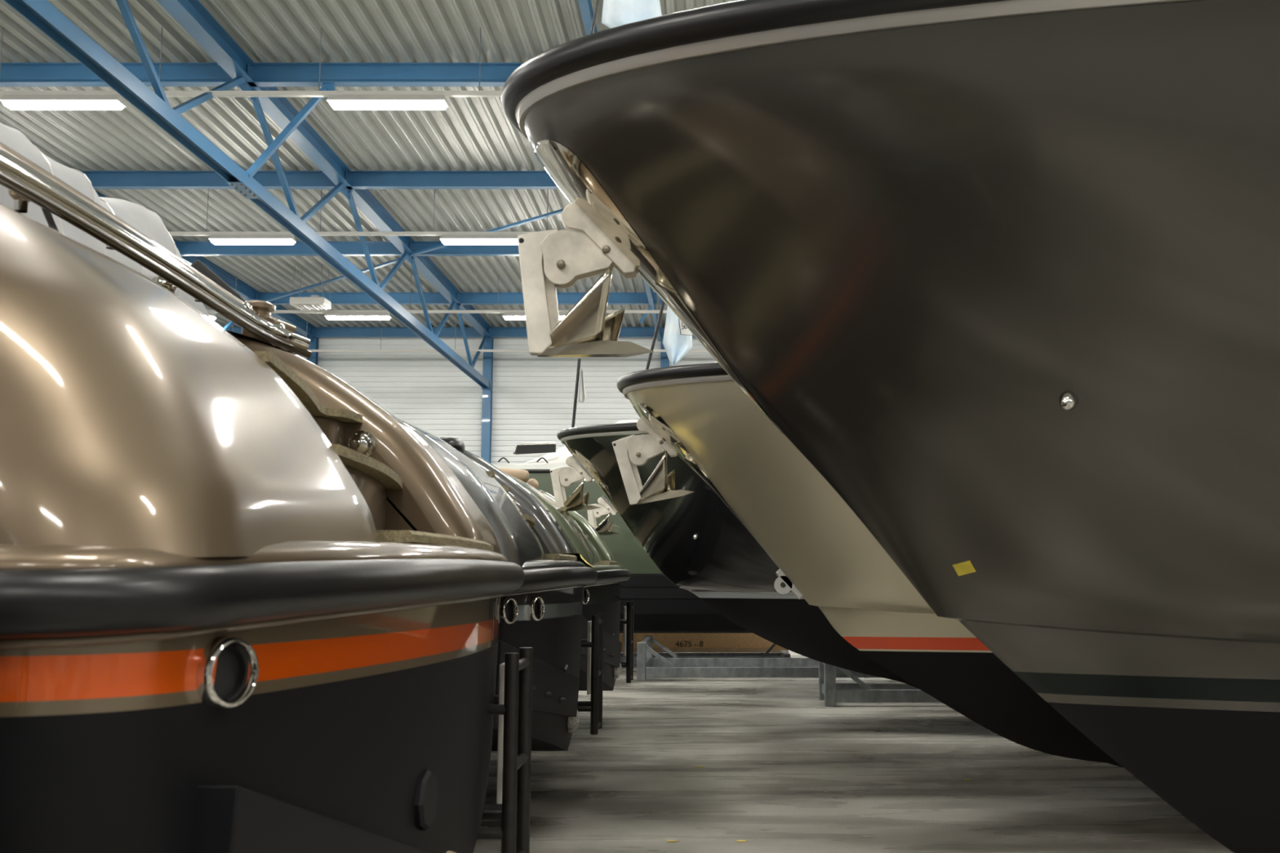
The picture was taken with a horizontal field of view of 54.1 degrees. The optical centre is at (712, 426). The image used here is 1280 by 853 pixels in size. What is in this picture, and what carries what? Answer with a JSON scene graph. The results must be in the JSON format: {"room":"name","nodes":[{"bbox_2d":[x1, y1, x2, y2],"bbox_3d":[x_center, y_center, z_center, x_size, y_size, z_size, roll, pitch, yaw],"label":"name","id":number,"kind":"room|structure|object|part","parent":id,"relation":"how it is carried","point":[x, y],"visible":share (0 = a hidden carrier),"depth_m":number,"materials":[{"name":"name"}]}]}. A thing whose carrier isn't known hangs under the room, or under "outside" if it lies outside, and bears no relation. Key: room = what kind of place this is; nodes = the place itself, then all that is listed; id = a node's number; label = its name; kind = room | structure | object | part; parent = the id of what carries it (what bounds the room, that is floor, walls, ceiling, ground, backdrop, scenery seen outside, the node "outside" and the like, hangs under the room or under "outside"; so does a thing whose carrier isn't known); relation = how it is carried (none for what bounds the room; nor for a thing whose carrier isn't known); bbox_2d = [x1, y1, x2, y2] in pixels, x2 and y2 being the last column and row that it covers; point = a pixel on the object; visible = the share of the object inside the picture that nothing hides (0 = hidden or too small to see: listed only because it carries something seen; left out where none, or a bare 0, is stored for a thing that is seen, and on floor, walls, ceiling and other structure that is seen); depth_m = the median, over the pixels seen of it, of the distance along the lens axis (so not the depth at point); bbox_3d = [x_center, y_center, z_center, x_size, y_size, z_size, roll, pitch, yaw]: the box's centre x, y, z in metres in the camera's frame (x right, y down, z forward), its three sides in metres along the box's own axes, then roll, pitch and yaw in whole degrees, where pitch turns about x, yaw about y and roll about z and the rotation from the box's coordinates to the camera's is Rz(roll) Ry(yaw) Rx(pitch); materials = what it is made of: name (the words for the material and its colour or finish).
{"room":"shipyard hall","nodes":[
{"label":"shipyard hall","id":0,"kind":"room"},
{"bbox_2d":[0,0,738,328],"bbox_3d":[-0.845,-6.229,12.091,38.310,0.200,54.560,0,-7,0],"label":"ceiling","id":1,"kind":"structure","parent":0,"point":[471,133],"depth_m":21.40,"materials":[{"name":"paint"}]},
{"bbox_2d":[0,62,238,86],"bbox_3d":[-9.600,-5.218,18.540,5.340,0.300,0.175,0,-7,0],"label":"roof beam","id":2,"kind":"structure","parent":1,"relation":"attached to","point":[11,74],"depth_m":18.53,"materials":[{"name":"blue metal"}]},
{"bbox_2d":[95,191,315,354],"bbox_3d":[-12.300,-4.115,21.151,0.260,1.880,35.050,0,-7,0],"label":"roof truss","id":3,"kind":"object","parent":1,"relation":"attached to","point":[246,291],"visible":0.08,"depth_m":32.77,"materials":[{"name":"blue metal"}]},
{"bbox_2d":[263,257,399,302],"bbox_3d":[-9.600,-3.576,31.031,7.286,0.050,0.100,-6,-9,43],"label":"brace","id":4,"kind":"object","parent":3,"relation":"attached to","point":[385,264],"visible":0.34,"depth_m":31.05,"materials":[{"name":"blue metal"}]},
{"bbox_2d":[80,170,336,189],"bbox_3d":[-9.600,-4.633,23.506,5.340,0.300,0.175,0,-7,0],"label":"roof beam","id":5,"kind":"structure","parent":1,"relation":"attached to","point":[100,180],"depth_m":23.49,"materials":[{"name":"blue metal"}]},
{"bbox_2d":[3,0,491,387],"bbox_3d":[-6.315,-4.097,21.149,1.430,1.915,35.050,0,-7,0],"label":"roof truss","id":6,"kind":"object","parent":1,"relation":"attached to","point":[192,15],"visible":0.94,"depth_m":18.47,"materials":[{"name":"blue metal"}]},
{"bbox_3d":[-6.900,-3.482,18.434,0.240,0.012,0.800,0,-7,0],"label":"splice plate","id":7,"kind":"part","parent":6,"relation":"part of","materials":[{"name":"blue metal"}]},
{"bbox_3d":[-6.900,-4.995,18.511,0.016,0.170,0.600,0,-7,0],"label":"gusset plate","id":8,"kind":"part","parent":6,"relation":"part of","materials":[{"name":"blue metal"}]},
{"bbox_3d":[-5.685,-4.970,18.508,0.170,0.200,0.040,0,-7,0],"label":"brace plate","id":9,"kind":"part","parent":6,"relation":"part of","materials":[{"name":"blue metal"}]},
{"bbox_3d":[-6.900,-4.410,23.477,0.016,0.170,0.600,0,-7,0],"label":"gusset plate","id":10,"kind":"part","parent":6,"relation":"part of","materials":[{"name":"blue metal"}]},
{"bbox_3d":[-6.900,-3.825,28.442,0.016,0.170,0.600,0,-7,0],"label":"gusset plate","id":11,"kind":"part","parent":6,"relation":"part of","materials":[{"name":"blue metal"}]},
{"bbox_2d":[408,208,564,256],"bbox_3d":[-4.175,-4.172,25.966,7.188,0.050,0.100,-6,-9,42],"label":"brace","id":12,"kind":"object","parent":6,"relation":"attached to","point":[558,211],"visible":0.56,"depth_m":25.95,"materials":[{"name":"blue metal"}]},
{"bbox_2d":[0,27,502,97],"bbox_3d":[-1.500,-5.020,17.205,36.400,0.985,0.070,0,-7,0],"label":"rail","id":13,"kind":"object","parent":1,"relation":"hanging from","point":[318,93],"visible":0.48,"depth_m":17.12,"materials":[{"name":"white metal"}]},
{"bbox_2d":[0,94,125,110],"bbox_3d":[-8.900,-4.449,17.138,1.600,0.155,0.260,0,-7,0],"label":"strip light","id":14,"kind":"object","parent":13,"relation":"attached to","point":[14,102],"visible":1,"depth_m":17.04,"materials":[{"name":"white plastic"}]},
{"bbox_2d":[1,100,124,110],"bbox_3d":[-8.900,-4.399,17.132,1.560,0.055,0.250,0,-7,0],"label":"diffuser","id":15,"kind":"object","parent":14,"relation":"attached to","point":[12,104],"depth_m":17.06,"materials":[{"name":"white plastic"}]},
{"bbox_2d":[326,94,448,110],"bbox_3d":[-4.450,-4.449,17.138,1.600,0.155,0.260,0,-7,0],"label":"strip light","id":16,"kind":"object","parent":13,"relation":"attached to","point":[338,102],"visible":1,"depth_m":17.04,"materials":[{"name":"white plastic"}]},
{"bbox_2d":[328,100,446,110],"bbox_3d":[-4.450,-4.399,17.132,1.560,0.055,0.250,0,-7,0],"label":"diffuser","id":17,"kind":"object","parent":16,"relation":"attached to","point":[336,104],"depth_m":17.06,"materials":[{"name":"white plastic"}]},
{"bbox_2d":[222,327,306,337],"bbox_3d":[-15.000,-2.885,38.350,5.340,0.300,0.170,0,-7,0],"label":"roof beam","id":18,"kind":"structure","parent":1,"relation":"attached to","point":[237,330],"depth_m":38.35,"materials":[{"name":"blue metal"}]},
{"bbox_2d":[174,241,403,256],"bbox_3d":[-9.600,-4.048,28.471,5.340,0.300,0.175,0,-7,0],"label":"roof beam","id":19,"kind":"structure","parent":1,"relation":"attached to","point":[185,248],"depth_m":28.46,"materials":[{"name":"blue metal"}]},
{"bbox_2d":[289,263,331,310],"bbox_3d":[-9.826,-3.411,30.609,0.840,1.027,0.600,0,-7,0],"label":"heater","id":20,"kind":"object","parent":1,"relation":"hanging from","point":[314,302],"visible":1,"depth_m":30.34,"materials":[{"name":"white metal"}]},
{"bbox_3d":[-10.177,-3.539,30.361,0.072,0.830,0.014,0,-7,0],"label":"hanging chain","id":21,"kind":"part","parent":20,"relation":"part of","materials":[{"name":"metal"}]},
{"bbox_3d":[-9.474,-3.539,30.363,0.072,0.830,0.014,0,-7,0],"label":"hanging chain","id":22,"kind":"part","parent":20,"relation":"part of","materials":[{"name":"metal"}]},
{"bbox_2d":[94,189,548,235],"bbox_3d":[-1.500,-4.190,24.256,36.400,0.985,0.070,0,-7,0],"label":"rail","id":23,"kind":"object","parent":1,"relation":"hanging from","point":[172,233],"visible":0.28,"depth_m":24.17,"materials":[{"name":"white metal"}]},
{"bbox_2d":[208,234,296,244],"bbox_3d":[-8.900,-3.619,24.189,1.600,0.155,0.260,0,-7,0],"label":"strip light","id":24,"kind":"object","parent":23,"relation":"attached to","point":[216,239],"visible":1,"depth_m":24.09,"materials":[{"name":"white plastic"}]},
{"bbox_2d":[209,239,294,244],"bbox_3d":[-8.900,-3.569,24.183,1.560,0.055,0.250,0,-7,0],"label":"diffuser","id":25,"kind":"object","parent":24,"relation":"attached to","point":[216,242],"depth_m":24.09,"materials":[{"name":"white plastic"}]},
{"bbox_2d":[440,234,520,244],"bbox_3d":[-4.450,-3.619,24.189,1.600,0.155,0.260,0,-7,0],"label":"strip light","id":26,"kind":"object","parent":23,"relation":"attached to","point":[446,239],"visible":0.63,"depth_m":24.09,"materials":[{"name":"white plastic"}]},
{"bbox_2d":[440,239,518,244],"bbox_3d":[-4.450,-3.569,24.183,1.560,0.055,0.250,0,-7,0],"label":"diffuser","id":27,"kind":"object","parent":26,"relation":"attached to","point":[446,242],"depth_m":24.09,"materials":[{"name":"white plastic"}]},
{"bbox_2d":[255,292,450,304],"bbox_3d":[-9.600,-3.441,33.633,5.340,0.300,0.170,0,-7,0],"label":"roof beam","id":28,"kind":"structure","parent":1,"relation":"attached to","point":[335,298],"depth_m":33.62,"materials":[{"name":"blue metal"}]},
{"bbox_2d":[247,62,523,86],"bbox_3d":[-4.180,-5.218,18.540,5.380,0.300,0.175,0,-7,0],"label":"roof beam","id":29,"kind":"structure","parent":1,"relation":"attached to","point":[264,74],"depth_m":18.53,"materials":[{"name":"blue metal"}]},
{"bbox_3d":[-6.860,-5.218,18.537,0.020,0.260,0.160,0,-7,0],"label":"plate","id":30,"kind":"part","parent":29,"relation":"part of","materials":[{"name":"blue metal"}]},
{"bbox_2d":[311,327,483,337],"bbox_3d":[-9.600,-2.885,38.350,5.340,0.300,0.170,0,-7,0],"label":"roof beam","id":31,"kind":"structure","parent":1,"relation":"attached to","point":[318,332],"depth_m":38.35,"materials":[{"name":"blue metal"}]},
{"bbox_2d":[206,274,666,313],"bbox_3d":[-1.500,-3.342,31.457,36.400,0.985,0.070,0,-7,0],"label":"rail","id":32,"kind":"object","parent":1,"relation":"hanging from","point":[410,311],"visible":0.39,"depth_m":31.37,"materials":[{"name":"white metal"}]},
{"bbox_2d":[208,312,216,319],"bbox_3d":[-13.300,-2.771,31.389,1.600,0.155,0.260,0,-7,0],"label":"strip light","id":33,"kind":"object","parent":32,"relation":"attached to","point":[212,315],"visible":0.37,"depth_m":31.32,"materials":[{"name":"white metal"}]},
{"bbox_2d":[324,312,391,319],"bbox_3d":[-8.900,-2.771,31.389,1.600,0.155,0.260,0,-7,0],"label":"strip light","id":34,"kind":"object","parent":32,"relation":"attached to","point":[330,316],"visible":1,"depth_m":31.28,"materials":[{"name":"white plastic"}]},
{"bbox_2d":[325,315,390,319],"bbox_3d":[-8.900,-2.721,31.384,1.560,0.055,0.250,0,-7,0],"label":"diffuser","id":35,"kind":"object","parent":34,"relation":"attached to","point":[330,317],"depth_m":31.28,"materials":[{"name":"white plastic"}]},
{"bbox_2d":[502,312,525,319],"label":"strip light","id":36,"kind":"object","parent":32,"relation":"attached to","point":[513,316],"depth_m":31.28,"materials":[{"name":"white plastic"}]},
{"bbox_2d":[503,315,564,319],"bbox_3d":[-4.450,-2.721,31.384,1.560,0.055,0.250,0,-7,0],"label":"diffuser","id":37,"kind":"object","parent":36,"relation":"attached to","point":[507,317],"depth_m":31.28,"materials":[{"name":"white plastic"}]},
{"bbox_2d":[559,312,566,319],"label":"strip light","id":38,"kind":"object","parent":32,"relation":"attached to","point":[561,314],"depth_m":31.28,"materials":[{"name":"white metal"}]},
{"bbox_2d":[345,170,559,189],"bbox_3d":[-4.180,-4.633,23.506,5.380,0.300,0.175,0,-7,0],"label":"roof beam","id":39,"kind":"structure","parent":1,"relation":"attached to","point":[357,180],"depth_m":23.49,"materials":[{"name":"blue metal"}]},
{"bbox_2d":[409,241,519,256],"bbox_3d":[-4.180,-4.048,28.471,5.380,0.300,0.175,0,-7,0],"label":"roof beam","id":40,"kind":"structure","parent":1,"relation":"attached to","point":[452,250],"depth_m":28.46,"materials":[{"name":"blue metal"}]},
{"bbox_2d":[232,319,707,351],"bbox_3d":[-1.500,-2.693,36.969,36.400,0.985,0.070,0,-7,0],"label":"rail","id":41,"kind":"object","parent":1,"relation":"hanging from","point":[380,349],"visible":0.27,"depth_m":36.88,"materials":[{"name":"white metal"}]},
{"bbox_2d":[456,292,657,304],"bbox_3d":[-4.180,-3.441,33.633,5.380,0.300,0.170,0,-7,0],"label":"roof beam","id":42,"kind":"structure","parent":1,"relation":"attached to","point":[464,298],"depth_m":33.62,"materials":[{"name":"blue metal"}]},
{"bbox_2d":[488,327,663,337],"bbox_3d":[-4.180,-2.885,38.350,5.380,0.300,0.170,0,-7,0],"label":"roof beam","id":43,"kind":"structure","parent":1,"relation":"attached to","point":[495,332],"depth_m":38.35,"materials":[{"name":"blue metal"}]},
{"bbox_2d":[296,337,717,464],"bbox_3d":[-1.500,1.543,38.333,37.000,9.300,0.200,0,-7,0],"label":"wall","id":44,"kind":"structure","parent":0,"point":[533,396],"depth_m":38.58,"materials":[{"name":"metal"}]},
{"bbox_2d":[473,649,1234,852],"bbox_3d":[-1.500,3.100,10.938,37.000,0.200,54.450,0,-7,0],"label":"floor","id":45,"kind":"structure","parent":0,"point":[769,750],"depth_m":10.02,"materials":[{"name":"concrete"}]},
{"bbox_2d":[306,337,319,364],"bbox_3d":[-12.300,1.552,37.979,0.400,9.200,0.400,0,-7,0],"label":"steel column","id":46,"kind":"structure","parent":45,"relation":"on","point":[313,357],"depth_m":38.36,"materials":[{"name":"blue metal"}]},
{"bbox_2d":[480,337,493,462],"bbox_3d":[-6.900,1.552,37.979,0.400,9.200,0.400,0,-7,0],"label":"steel column","id":47,"kind":"structure","parent":45,"relation":"on","point":[487,371],"depth_m":38.15,"materials":[{"name":"blue metal"}]},
{"bbox_3d":[-6.900,-1.275,38.171,0.280,0.280,0.120,0,-7,0],"label":"seat plate","id":48,"kind":"part","parent":47,"relation":"part of","materials":[{"name":"blue metal"}]},
{"bbox_2d":[660,328,669,367],"bbox_3d":[-1.460,1.552,37.979,0.400,9.200,0.400,0,-7,0],"label":"steel column","id":49,"kind":"structure","parent":45,"relation":"on","point":[664,362],"depth_m":38.31,"materials":[{"name":"blue metal"}]},
{"bbox_2d":[577,0,662,341],"bbox_3d":[-1.769,-4.550,21.127,0.418,0.621,34.900,0,-7,0],"label":"rafter","id":50,"kind":"object","parent":49,"relation":"attached to","point":[585,6],"visible":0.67,"depth_m":16.52,"materials":[{"name":"blue metal"}]},
{"bbox_2d":[618,633,788,652],"bbox_3d":[-0.475,4.425,26.036,4.050,0.700,1.050,0,-7,0],"label":"crate","id":51,"kind":"object","parent":45,"relation":"on","point":[674,642],"visible":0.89,"depth_m":25.56,"materials":[{"name":"brown wood"}]},
{"bbox_3d":[-0.475,4.329,26.073,4.050,0.500,1.000,0,-7,0],"label":"crate panel","id":52,"kind":"part","parent":51,"relation":"part of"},
{"bbox_2d":[620,643,790,665],"bbox_3d":[-0.900,4.320,24.010,4.720,0.435,1.220,0,-7,0],"label":"steel frame","id":53,"kind":"object","parent":45,"relation":"on","point":[783,654],"visible":0.34,"depth_m":24.49,"materials":[{"name":"grey metal"}]},
{"bbox_2d":[636,635,879,680],"bbox_3d":[1.030,3.903,21.174,4.480,0.600,2.370,0,-7,0],"label":"cradle","id":54,"kind":"object","parent":45,"relation":"on","point":[647,666],"visible":0.57,"depth_m":20.01,"materials":[{"name":"metal"}]},
{"bbox_2d":[493,457,752,633],"bbox_3d":[-1.154,2.289,23.474,14.142,3.142,3.231,0,-7,0],"label":"motor yacht","id":55,"kind":"object","parent":54,"relation":"on","point":[660,606],"visible":0.21,"depth_m":21.92,"materials":[{"name":"green paint"}]},
{"bbox_2d":[512,442,555,454],"bbox_3d":[-3.223,0.397,22.628,0.772,0.228,0.082,0,-7,0],"label":"windscreen","id":56,"kind":"object","parent":55,"relation":"attached to","point":[531,447],"visible":1,"depth_m":22.61,"materials":[{"name":"black glass"}]},
{"bbox_3d":[-1.113,0.837,22.498,14.186,0.070,1.142,1,-7,-5],"label":"rub rail","id":57,"kind":"part","parent":55,"relation":"part of","materials":[{"name":"black rubber"}]},
{"bbox_2d":[516,419,638,464],"bbox_3d":[-1.750,0.356,23.669,3.945,1.117,2.605,0,-7,0],"label":"tarpaulin","id":58,"kind":"object","parent":55,"relation":"on","point":[559,457],"visible":0.12,"depth_m":22.61,"materials":[{"name":"white plastic"}]},
{"bbox_3d":[-1.140,3.772,20.067,0.140,0.600,0.140,0,-7,0],"label":"post","id":59,"kind":"part","parent":54,"relation":"part of","materials":[{"name":"metal"}]},
{"bbox_3d":[-1.140,4.033,22.281,0.140,0.600,0.140,0,-7,0],"label":"post","id":60,"kind":"part","parent":54,"relation":"part of","materials":[{"name":"metal"}]},
{"bbox_2d":[818,661,942,706],"bbox_3d":[3.560,3.354,16.597,4.220,0.620,0.990,0,-7,0],"label":"cradle","id":61,"kind":"object","parent":45,"relation":"on","point":[832,693],"visible":0.38,"depth_m":16.11,"materials":[{"name":"metal"}]},
{"bbox_3d":[1.520,3.404,17.019,0.140,0.620,0.140,0,-7,0],"label":"post","id":62,"kind":"part","parent":61,"relation":"part of","materials":[{"name":"metal"}]},
{"bbox_3d":[1.520,3.304,16.175,0.140,0.620,0.140,0,-7,0],"label":"post","id":63,"kind":"part","parent":61,"relation":"part of","materials":[{"name":"metal"}]},
{"bbox_3d":[6.000,3.144,13.726,0.500,0.365,0.500,0,-7,0],"label":"block","id":64,"kind":"object","parent":45,"relation":"on","visible":0},
{"bbox_2d":[556,422,918,688],"bbox_3d":[4.627,1.514,13.918,12.746,2.915,3.814,0,-7,0],"label":"motor yacht","id":65,"kind":"object","parent":64,"relation":"on","point":[695,540],"visible":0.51,"depth_m":13.46,"materials":[{"name":"black paint"}]},
{"bbox_2d":[550,454,599,511],"bbox_3d":[-1.534,0.631,14.000,0.562,0.651,0.240,2,-7,-14],"label":"anchor","id":66,"kind":"object","parent":65,"relation":"attached to","point":[561,477],"visible":0.89,"depth_m":13.98,"materials":[{"name":"silver metal"}]},
{"bbox_2d":[571,358,586,427],"bbox_3d":[-1.552,-0.335,14.529,0.185,0.926,0.089,0,-7,0],"label":"flag","id":67,"kind":"object","parent":65,"relation":"on","point":[582,393],"visible":0.98,"depth_m":14.53,"materials":[{"name":"white fabric"}]},
{"bbox_3d":[4.627,0.112,14.084,12.746,0.090,3.814,0,-7,0],"label":"rub rail","id":68,"kind":"part","parent":65,"relation":"part of","materials":[{"name":"black rubber"}]},
{"bbox_3d":[4.634,0.076,14.088,12.732,0.018,3.786,0,-7,0],"label":"deck trim","id":69,"kind":"part","parent":65,"relation":"part of","materials":[{"name":"silver metal"}]},
{"bbox_3d":[-1.246,0.721,13.817,0.758,0.969,0.379,0,-7,0],"label":"bow plate","id":70,"kind":"part","parent":65,"relation":"part of","materials":[{"name":"silver metal"}]},
{"bbox_3d":[-3.500,2.018,4.394,0.500,0.420,0.500,0,-7,0],"label":"block","id":71,"kind":"object","parent":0,"visible":0},
{"bbox_2d":[0,142,533,852],"bbox_3d":[-6.317,0.522,4.570,11.065,2.592,4.665,0,-7,0],"label":"motor yacht","id":72,"kind":"object","parent":71,"relation":"on","point":[246,606],"visible":1,"depth_m":2.92,"materials":[{"name":"gold metal"}]},
{"bbox_2d":[0,122,210,319],"bbox_3d":[-2.821,-0.851,4.763,0.954,0.529,3.064,0,-7,0],"label":"tarpaulin","id":73,"kind":"object","parent":72,"relation":"on","point":[148,222],"visible":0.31,"depth_m":4.84,"materials":[{"name":"grey fabric"}]},
{"bbox_3d":[-2.160,-0.692,4.609,0.190,0.128,3.296,0,-7,0],"label":"coaming moulding","id":74,"kind":"part","parent":72,"relation":"part of","materials":[{"name":"gold metal"}]},
{"bbox_3d":[-2.091,-0.622,4.603,0.200,0.140,3.301,0,-7,0],"label":"coaming rail","id":75,"kind":"part","parent":72,"relation":"part of","materials":[{"name":"silver metal"}]},
{"bbox_2d":[190,260,245,302],"bbox_3d":[-2.519,-0.711,6.362,0.267,0.242,0.160,1,-7,-8],"label":"bolster","id":76,"kind":"object","parent":72,"relation":"on","point":[198,265],"visible":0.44,"depth_m":6.29,"materials":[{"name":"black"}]},
{"bbox_3d":[-6.317,0.574,4.564,11.065,0.172,4.665,0,-7,0],"label":"rub rail","id":77,"kind":"part","parent":72,"relation":"part of","materials":[{"name":"black rubber"}]},
{"bbox_3d":[-0.943,1.197,4.008,0.080,0.190,0.190,0,-7,3],"label":"inspection plate","id":78,"kind":"part","parent":72,"relation":"part of","materials":[{"name":"black metal"}]},
{"bbox_3d":[-0.850,1.431,5.249,0.062,0.945,0.062,0,-7,0],"label":"ladder rail","id":79,"kind":"part","parent":72,"relation":"part of","materials":[{"name":"black metal"}]},
{"bbox_3d":[-0.850,1.478,5.646,0.062,0.945,0.062,0,-7,0],"label":"ladder rail","id":80,"kind":"part","parent":72,"relation":"part of","materials":[{"name":"black metal"}]},
{"bbox_3d":[-3.500,2.567,9.062,0.500,0.420,0.500,0,-7,0],"label":"block","id":81,"kind":"object","parent":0,"visible":0},
{"bbox_2d":[397,417,603,751],"bbox_3d":[-6.418,1.137,9.230,11.065,2.460,4.665,0,-7,0],"label":"motor yacht","id":82,"kind":"object","parent":81,"relation":"on","point":[544,615],"visible":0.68,"depth_m":8.28,"materials":[{"name":"grey paint"}]},
{"bbox_3d":[-6.418,1.124,9.232,11.065,0.172,4.665,0,-7,0],"label":"rub rail","id":83,"kind":"part","parent":82,"relation":"part of","materials":[{"name":"black rubber"}]},
{"bbox_3d":[-1.043,1.746,8.676,0.080,0.190,0.190,0,-7,3],"label":"inspection plate","id":84,"kind":"part","parent":82,"relation":"part of","materials":[{"name":"black"}]},
{"bbox_3d":[-0.950,2.001,10.085,0.062,0.945,0.062,0,-7,0],"label":"ladder rail","id":85,"kind":"part","parent":82,"relation":"part of","materials":[{"name":"black metal"}]},
{"bbox_3d":[-0.950,2.047,10.482,0.062,0.945,0.062,0,-7,0],"label":"ladder rail","id":86,"kind":"part","parent":82,"relation":"part of","materials":[{"name":"black metal"}]},
{"bbox_3d":[-3.500,3.117,13.730,0.500,0.420,0.500,0,-7,0],"label":"block","id":87,"kind":"object","parent":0,"visible":0},
{"bbox_2d":[497,467,634,690],"bbox_3d":[-6.457,1.637,13.904,11.065,2.560,4.665,0,-7,0],"label":"motor yacht","id":88,"kind":"object","parent":87,"relation":"on","point":[602,596],"visible":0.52,"depth_m":13.12,"materials":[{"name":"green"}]},
{"bbox_3d":[-6.457,1.674,13.900,11.065,0.172,4.665,0,-7,0],"label":"rub rail","id":89,"kind":"part","parent":88,"relation":"part of","materials":[{"name":"black rubber"}]},
{"bbox_3d":[-0.990,2.556,14.803,0.062,0.945,0.062,0,-7,0],"label":"ladder rail","id":90,"kind":"part","parent":88,"relation":"part of","materials":[{"name":"black metal"}]},
{"bbox_3d":[-0.990,2.603,15.200,0.062,0.945,0.062,0,-7,0],"label":"ladder rail","id":91,"kind":"part","parent":88,"relation":"part of","materials":[{"name":"black metal"}]},
{"bbox_3d":[9.500,2.232,5.275,0.500,0.200,0.500,0,-7,0],"label":"block","id":92,"kind":"object","parent":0,"visible":0},
{"bbox_2d":[501,0,1279,852],"bbox_3d":[5.022,0.304,5.502,11.956,3.680,4.103,0,-7,0],"label":"motor yacht","id":93,"kind":"object","parent":92,"relation":"on","point":[1005,274],"visible":0.98,"depth_m":4.76,"materials":[{"name":"black paint"}]},
{"bbox_2d":[517,202,653,357],"bbox_3d":[-0.563,-0.675,5.590,0.604,0.721,0.274,2,-7,-15],"label":"anchor","id":94,"kind":"object","parent":93,"relation":"attached to","point":[550,260],"visible":0.94,"depth_m":5.57,"materials":[{"name":"silver metal"}]},
{"bbox_2d":[590,0,662,34],"bbox_3d":[-0.418,-1.872,5.748,0.388,0.685,0.036,0,-7,0],"label":"flag","id":95,"kind":"object","parent":93,"relation":"on","point":[615,13],"visible":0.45,"depth_m":5.75,"materials":[{"name":"white fabric"}]},
{"bbox_3d":[5.032,-1.466,5.711,11.936,0.116,4.063,0,-7,0],"label":"deck trim","id":96,"kind":"part","parent":93,"relation":"part of","materials":[{"name":"silver metal"}]},
{"bbox_3d":[-0.244,-0.578,5.785,1.122,1.277,0.348,0,-7,0],"label":"bow plate","id":97,"kind":"part","parent":93,"relation":"part of","materials":[{"name":"silver metal"}]},
{"bbox_3d":[-0.244,-0.620,5.432,1.122,1.277,0.348,0,-7,0],"label":"bow plate","id":98,"kind":"part","parent":93,"relation":"part of","materials":[{"name":"silver metal"}]},
{"bbox_3d":[5.022,-1.413,5.704,11.956,0.222,4.103,0,-7,0],"label":"rub rail","id":99,"kind":"part","parent":93,"relation":"part of","materials":[{"name":"black rubber"}]},
{"bbox_2d":[952,560,975,576],"bbox_3d":[1.051,0.592,5.221,0.031,0.065,0.096,7,-9,-44],"label":"tape piece","id":100,"kind":"object","parent":93,"relation":"attached to","point":[966,567],"visible":1,"depth_m":5.22,"materials":[{"name":"yellow plastic"}]},
{"bbox_3d":[9.500,2.723,9.446,0.500,0.200,0.500,0,-7,0],"label":"block","id":101,"kind":"object","parent":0,"visible":0},
{"bbox_2d":[617,362,1124,768],"bbox_3d":[5.127,1.128,9.634,11.747,3.009,3.924,0,-7,0],"label":"motor yacht","id":102,"kind":"object","parent":101,"relation":"on","point":[823,553],"visible":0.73,"depth_m":9.26,"materials":[{"name":"beige paint"}]},
{"bbox_2d":[612,417,695,505],"bbox_3d":[-0.452,0.253,9.716,0.644,0.716,0.254,2,-7,-13],"label":"anchor","id":103,"kind":"object","parent":102,"relation":"attached to","point":[631,451],"visible":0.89,"depth_m":9.70,"materials":[{"name":"silver metal"}]},
{"bbox_2d":[645,301,693,369],"bbox_3d":[-0.380,-0.757,10.407,0.440,0.903,0.150,0,-7,0],"label":"flag","id":104,"kind":"object","parent":102,"relation":"attached to","point":[677,338],"visible":0.78,"depth_m":10.44,"materials":[{"name":"white fabric"}]},
{"bbox_3d":[5.134,-0.335,9.806,11.732,0.064,3.894,0,-7,0],"label":"deck trim","id":105,"kind":"part","parent":102,"relation":"part of","materials":[{"name":"silver metal"}]},
{"bbox_3d":[5.127,-0.295,9.802,11.747,0.144,3.924,0,-7,0],"label":"rub rail","id":106,"kind":"part","parent":102,"relation":"part of","materials":[{"name":"black rubber"}]},
{"bbox_3d":[-0.187,0.286,9.535,0.871,0.934,0.386,0,-7,0],"label":"bow plate","id":107,"kind":"part","parent":102,"relation":"part of","materials":[{"name":"beige mirror"}]},
{"bbox_3d":[0.602,1.208,9.625,0.236,0.246,0.030,0,-7,0],"label":"tow plate","id":108,"kind":"part","parent":102,"relation":"part of","materials":[{"name":"silver metal"}]},
{"bbox_3d":[4.742,2.094,18.281,12.516,2.706,3.810,0,-7,0],"label":"motor yacht","id":109,"kind":"object","parent":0,"visible":0},
{"bbox_2d":[586,495,618,534],"bbox_3d":[-1.598,1.303,18.351,0.483,0.577,0.219,2,-7,-15],"label":"anchor","id":110,"kind":"object","parent":109,"relation":"attached to","point":[604,527],"visible":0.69,"depth_m":18.34,"materials":[{"name":"silver metal"}]}
]}

